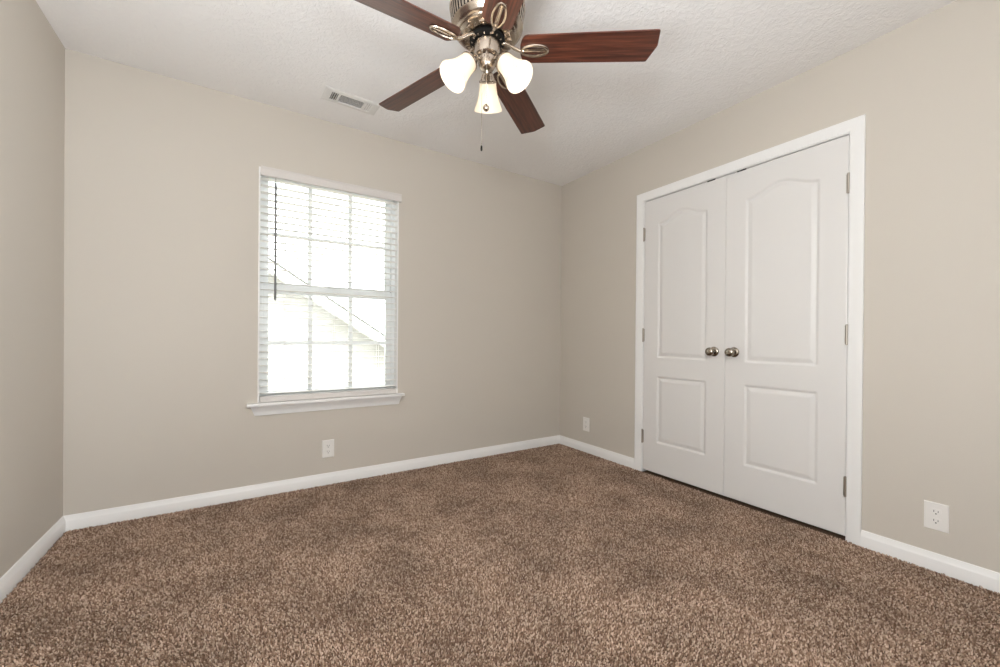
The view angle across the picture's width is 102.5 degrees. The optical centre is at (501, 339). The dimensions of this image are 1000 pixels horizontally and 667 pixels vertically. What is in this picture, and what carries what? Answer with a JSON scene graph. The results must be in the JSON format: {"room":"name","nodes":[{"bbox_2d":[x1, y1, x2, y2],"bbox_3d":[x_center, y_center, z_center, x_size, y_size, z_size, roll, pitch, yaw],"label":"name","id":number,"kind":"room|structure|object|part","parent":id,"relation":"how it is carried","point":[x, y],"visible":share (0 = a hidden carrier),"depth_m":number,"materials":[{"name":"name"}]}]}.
{"room":"empty bedroom","nodes":[
{"label":"empty bedroom","id":0,"kind":"room"},
{"bbox_2d":[0,0,64,577],"bbox_3d":[-1.054,-0.231,0.119,0.120,2.440,4.460,0,0,-33],"label":"wall","id":1,"kind":"structure","parent":0,"point":[32,55],"depth_m":1.70,"materials":[{"name":"beige paint"}]},
{"bbox_2d":[0,516,65,603],"bbox_3d":[-1.359,0.945,0.706,0.013,0.080,3.160,0,0,-33],"label":"baseboard","id":2,"kind":"structure","parent":1,"relation":"attached to","point":[21,568],"depth_m":1.69,"materials":[{"name":"white paint"}]},
{"bbox_2d":[63,48,561,515],"bbox_3d":[-0.858,-0.238,2.969,3.533,2.440,0.120,0,0,-33],"label":"wall","id":3,"kind":"structure","parent":0,"point":[161,173],"depth_m":2.41,"materials":[{"name":"beige paint"}]},
{"bbox_2d":[64,435,559,530],"bbox_3d":[-0.832,0.942,2.916,3.293,0.080,0.013,0,0,-33],"label":"baseboard","id":4,"kind":"structure","parent":3,"relation":"attached to","point":[104,516],"depth_m":2.53,"materials":[{"name":"white paint"}]},
{"bbox_2d":[247,166,404,415],"bbox_3d":[-1.160,-0.295,2.744,0.979,1.538,0.170,0,0,-33],"label":"window","id":5,"kind":"structure","parent":3,"relation":"in","point":[259,408],"depth_m":2.73,"materials":[{"name":"white plastic"}]},
{"bbox_3d":[-1.190,-0.680,2.805,0.819,0.739,0.026,0,0,-33],"label":"sash","id":6,"kind":"part","parent":5,"relation":"part of","materials":[{"name":"white plastic"}]},
{"bbox_2d":[268,296,384,388],"bbox_3d":[-1.185,0.021,2.781,0.752,0.627,0.008,0,0,-33],"label":"window pane","id":7,"kind":"object","parent":5,"relation":"attached to","point":[310,302],"depth_m":2.83,"materials":[{"name":"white glass"}]},
{"bbox_2d":[269,189,384,287],"bbox_3d":[-1.194,-0.697,2.802,0.752,0.663,0.008,0,0,-33],"label":"grille","id":8,"kind":"object","parent":5,"relation":"attached to","point":[309,190],"depth_m":2.80,"materials":[{"name":"white plastic"}]},
{"bbox_3d":[-1.180,0.014,2.784,0.819,0.719,0.026,0,0,-33],"label":"sash","id":9,"kind":"part","parent":5,"relation":"part of","materials":[{"name":"white plastic"}]},
{"bbox_2d":[259,166,401,401],"bbox_3d":[-1.129,-0.335,2.731,0.886,1.458,0.071,0,0,-33],"label":"window blind","id":10,"kind":"object","parent":5,"relation":"attached to","point":[265,171],"visible":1,"depth_m":2.70,"materials":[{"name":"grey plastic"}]},
{"bbox_3d":[-1.389,-0.335,2.572,0.001,1.386,0.057,0,0,-33],"label":"ladder cord","id":11,"kind":"part","parent":10,"relation":"part of","materials":[{"name":"white fabric"}]},
{"bbox_3d":[-1.147,0.377,2.734,0.860,0.034,0.054,0,0,-33],"label":"rail","id":12,"kind":"part","parent":10,"relation":"part of","materials":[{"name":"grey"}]},
{"bbox_3d":[-1.142,-0.333,2.732,0.001,1.386,0.057,0,0,-33],"label":"ladder cord","id":13,"kind":"part","parent":10,"relation":"part of","materials":[{"name":"white fabric"}]},
{"bbox_3d":[-0.893,-0.332,2.892,0.001,1.386,0.057,0,0,-33],"label":"ladder cord","id":14,"kind":"part","parent":10,"relation":"part of","materials":[{"name":"white fabric"}]},
{"bbox_2d":[322,439,333,457],"bbox_3d":[-1.168,0.737,2.701,0.075,0.118,0.007,0,0,-33],"label":"wall outlet","id":15,"kind":"object","parent":3,"relation":"attached to","point":[327,445],"visible":1,"depth_m":2.70,"materials":[{"name":"white plastic"}]},
{"bbox_2d":[35,0,956,185],"bbox_3d":[0.624,-1.516,1.260,4.163,0.150,4.580,0,0,-33],"label":"ceiling","id":16,"kind":"structure","parent":0,"point":[710,57],"depth_m":2.07,"materials":[{"name":"white paint"}]},
{"bbox_2d":[321,86,379,115],"bbox_3d":[-0.922,-1.453,2.460,0.320,0.008,0.146,0,0,-36],"label":"ceiling vent","id":17,"kind":"object","parent":16,"relation":"in","point":[331,94],"visible":0.99,"depth_m":2.45,"materials":[{"name":"white metal"}]},
{"bbox_2d":[355,0,660,150],"bbox_3d":[-0.048,-1.084,1.537,1.268,0.727,1.218,0,0,-14],"label":"ceiling fan","id":18,"kind":"object","parent":16,"relation":"hanging from","point":[488,29],"visible":1,"depth_m":1.55,"materials":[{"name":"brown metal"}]},
{"bbox_3d":[-0.389,-1.144,1.371,0.531,0.006,0.132,0,13,-33],"label":"fan blade","id":19,"kind":"part","parent":18,"relation":"part of","materials":[{"name":"brown wood"}]},
{"bbox_3d":[-0.366,-1.145,1.835,0.531,0.006,0.132,1,13,39],"label":"fan blade","id":20,"kind":"part","parent":18,"relation":"part of","materials":[{"name":"brown wood"}]},
{"bbox_3d":[-0.166,-1.021,1.529,0.141,0.143,0.119,0,0,-33],"label":"lamp shade","id":21,"kind":"part","parent":18,"relation":"part of","materials":[{"name":"white glass"}]},
{"bbox_2d":[462,51,479,70],"bbox_3d":[-0.120,-1.075,1.548,0.080,0.065,0.070,0,0,4],"label":"socket","id":22,"kind":"object","parent":18,"relation":"attached to","point":[471,59],"depth_m":1.52,"materials":[{"name":"silver metal"}]},
{"bbox_3d":[-0.076,-0.927,1.540,0.006,0.368,0.009,1,0,19],"label":"pull chain","id":23,"kind":"part","parent":18,"relation":"part of","materials":[{"name":"silver metal"}]},
{"bbox_3d":[-0.059,-0.998,1.536,0.006,0.205,0.009,0,0,0],"label":"pull chain","id":24,"kind":"part","parent":18,"relation":"part of","materials":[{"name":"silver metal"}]},
{"bbox_2d":[449,0,524,23],"bbox_3d":[-0.057,-1.262,1.587,0.298,0.065,0.298,0,0,-33],"label":"motor housing","id":25,"kind":"object","parent":18,"relation":"attached to","point":[456,7],"depth_m":1.51,"materials":[{"name":"silver metal"}]},
{"bbox_3d":[-0.057,-1.187,1.588,0.196,0.009,0.196,0,0,-33],"label":"motor plate","id":26,"kind":"part","parent":18,"relation":"part of","materials":[{"name":"silver metal"}]},
{"bbox_3d":[-0.058,-1.080,1.588,0.073,0.063,0.073,0,0,-33],"label":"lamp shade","id":27,"kind":"part","parent":18,"relation":"part of","materials":[{"name":"silver metal"}]},
{"bbox_2d":[479,72,496,83],"bbox_3d":[-0.054,-1.075,1.661,0.070,0.065,0.080,0,0,-33],"label":"socket","id":28,"kind":"object","parent":18,"relation":"attached to","point":[490,77],"depth_m":1.64,"materials":[{"name":"silver metal"}]},
{"bbox_3d":[-0.054,-1.021,1.716,0.125,0.143,0.137,0,0,-33],"label":"lamp shade","id":29,"kind":"part","parent":18,"relation":"part of","materials":[{"name":"white glass"}]},
{"bbox_3d":[0.046,-1.140,1.206,0.132,0.006,0.531,14,-3,-15],"label":"fan blade","id":30,"kind":"part","parent":18,"relation":"part of","materials":[{"name":"brown wood"}]},
{"bbox_2d":[494,51,511,71],"bbox_3d":[0.005,-1.075,1.556,0.071,0.065,0.081,0,0,-33],"label":"socket","id":31,"kind":"object","parent":18,"relation":"attached to","point":[500,59],"depth_m":1.52,"materials":[{"name":"silver metal"}]},
{"bbox_3d":[0.054,-1.019,1.529,0.121,0.143,0.138,0,0,-33],"label":"lamp shade","id":32,"kind":"part","parent":18,"relation":"part of","materials":[{"name":"white glass"}]},
{"bbox_3d":[0.082,-1.142,1.958,0.132,0.006,0.531,-13,-5,20],"label":"fan blade","id":33,"kind":"part","parent":18,"relation":"part of","materials":[{"name":"brown wood"}]},
{"bbox_3d":[0.337,-1.139,1.569,0.531,0.006,0.132,0,-13,3],"label":"fan blade","id":34,"kind":"part","parent":18,"relation":"part of","materials":[{"name":"brown wood"}]},
{"bbox_2d":[0,448,999,666],"bbox_3d":[0.603,1.073,1.268,4.163,0.150,4.580,0,0,-33],"label":"floor","id":35,"kind":"structure","parent":0,"point":[752,507],"depth_m":1.48,"materials":[{"name":"brown carpet"}]},
{"bbox_2d":[0,444,999,666],"bbox_3d":[-0.057,0.987,1.711,3.274,0.012,2.860,0,0,-33],"label":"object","id":36,"kind":"structure","parent":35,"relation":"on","point":[473,468],"depth_m":1.63,"materials":[{"name":"brown carpet"}]},
{"bbox_2d":[560,0,999,572],"bbox_3d":[1.497,-0.218,2.462,0.120,2.440,3.280,0,0,-33],"label":"wall","id":37,"kind":"structure","parent":0,"point":[927,89],"depth_m":1.83,"materials":[{"name":"beige paint"}]},
{"bbox_2d":[583,417,589,431],"bbox_3d":[0.738,0.746,3.516,0.007,0.118,0.075,0,0,-33],"label":"wall outlet","id":38,"kind":"object","parent":37,"relation":"attached to","point":[585,420],"visible":1,"depth_m":3.51,"materials":[{"name":"white plastic"}]},
{"bbox_2d":[560,435,633,468],"bbox_3d":[0.781,0.953,3.441,0.013,0.080,0.876,0,0,-33],"label":"baseboard","id":39,"kind":"structure","parent":37,"relation":"attached to","point":[621,459],"depth_m":3.38,"materials":[{"name":"white paint"}]},
{"bbox_2d":[641,176,726,494],"bbox_3d":[1.214,-0.026,2.760,0.103,2.006,0.612,0,0,-33],"label":"door","id":40,"kind":"structure","parent":37,"relation":"in","point":[684,232],"depth_m":2.73,"materials":[{"name":"white paint"}]},
{"bbox_3d":[1.329,0.079,2.549,0.068,0.063,0.063,0,0,-33],"label":"knob","id":41,"kind":"part","parent":40,"relation":"part of","materials":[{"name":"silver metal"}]},
{"bbox_2d":[634,114,865,545],"bbox_3d":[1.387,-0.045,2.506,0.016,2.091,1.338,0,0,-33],"label":"trim","id":42,"kind":"structure","parent":37,"relation":"attached to","point":[856,126],"depth_m":1.98,"materials":[{"name":"white paint"}]},
{"bbox_2d":[723,135,849,535],"bbox_3d":[1.546,-0.021,2.244,0.103,2.006,0.612,0,0,-33],"label":"door","id":43,"kind":"structure","parent":37,"relation":"in","point":[786,287],"depth_m":2.21,"materials":[{"name":"white paint"}]},
{"bbox_3d":[1.396,0.080,2.445,0.068,0.063,0.063,0,0,-33],"label":"knob","id":44,"kind":"part","parent":43,"relation":"part of","materials":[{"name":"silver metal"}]},
{"bbox_2d":[860,530,999,592],"bbox_3d":[1.998,0.969,1.550,0.013,0.080,0.946,0,0,-33],"label":"baseboard","id":45,"kind":"structure","parent":37,"relation":"attached to","point":[978,576],"depth_m":1.74,"materials":[{"name":"white paint"}]},
{"bbox_2d":[924,500,948,533],"bbox_3d":[1.881,0.768,1.739,0.007,0.118,0.075,0,0,-33],"label":"wall outlet","id":46,"kind":"object","parent":37,"relation":"attached to","point":[936,515],"visible":1,"depth_m":1.74,"materials":[{"name":"white plastic"}]},
{"bbox_2d":[930,517,941,524],"bbox_3d":[1.879,0.787,1.738,0.002,0.027,0.034,0,0,-33],"label":"socket","id":47,"kind":"object","parent":46,"relation":"attached to","point":[933,520],"depth_m":1.74,"materials":[{"name":"white plastic"}]},
{"bbox_2d":[930,508,941,515],"bbox_3d":[1.879,0.749,1.738,0.002,0.027,0.034,0,0,-33],"label":"socket","id":48,"kind":"object","parent":46,"relation":"attached to","point":[933,511],"depth_m":1.74,"materials":[{"name":"white plastic"}]},
{"label":"outside","id":49,"kind":"structure","parent":0,"visible":0},
{"bbox_3d":[-14.354,3.791,30.100,70.000,0.200,59.700,0,0,-33],"label":"ground","id":50,"kind":"structure","parent":49,"visible":0},
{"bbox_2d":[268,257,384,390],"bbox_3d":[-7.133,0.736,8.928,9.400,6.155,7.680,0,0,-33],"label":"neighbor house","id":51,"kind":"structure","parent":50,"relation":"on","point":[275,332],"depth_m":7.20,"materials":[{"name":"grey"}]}
]}

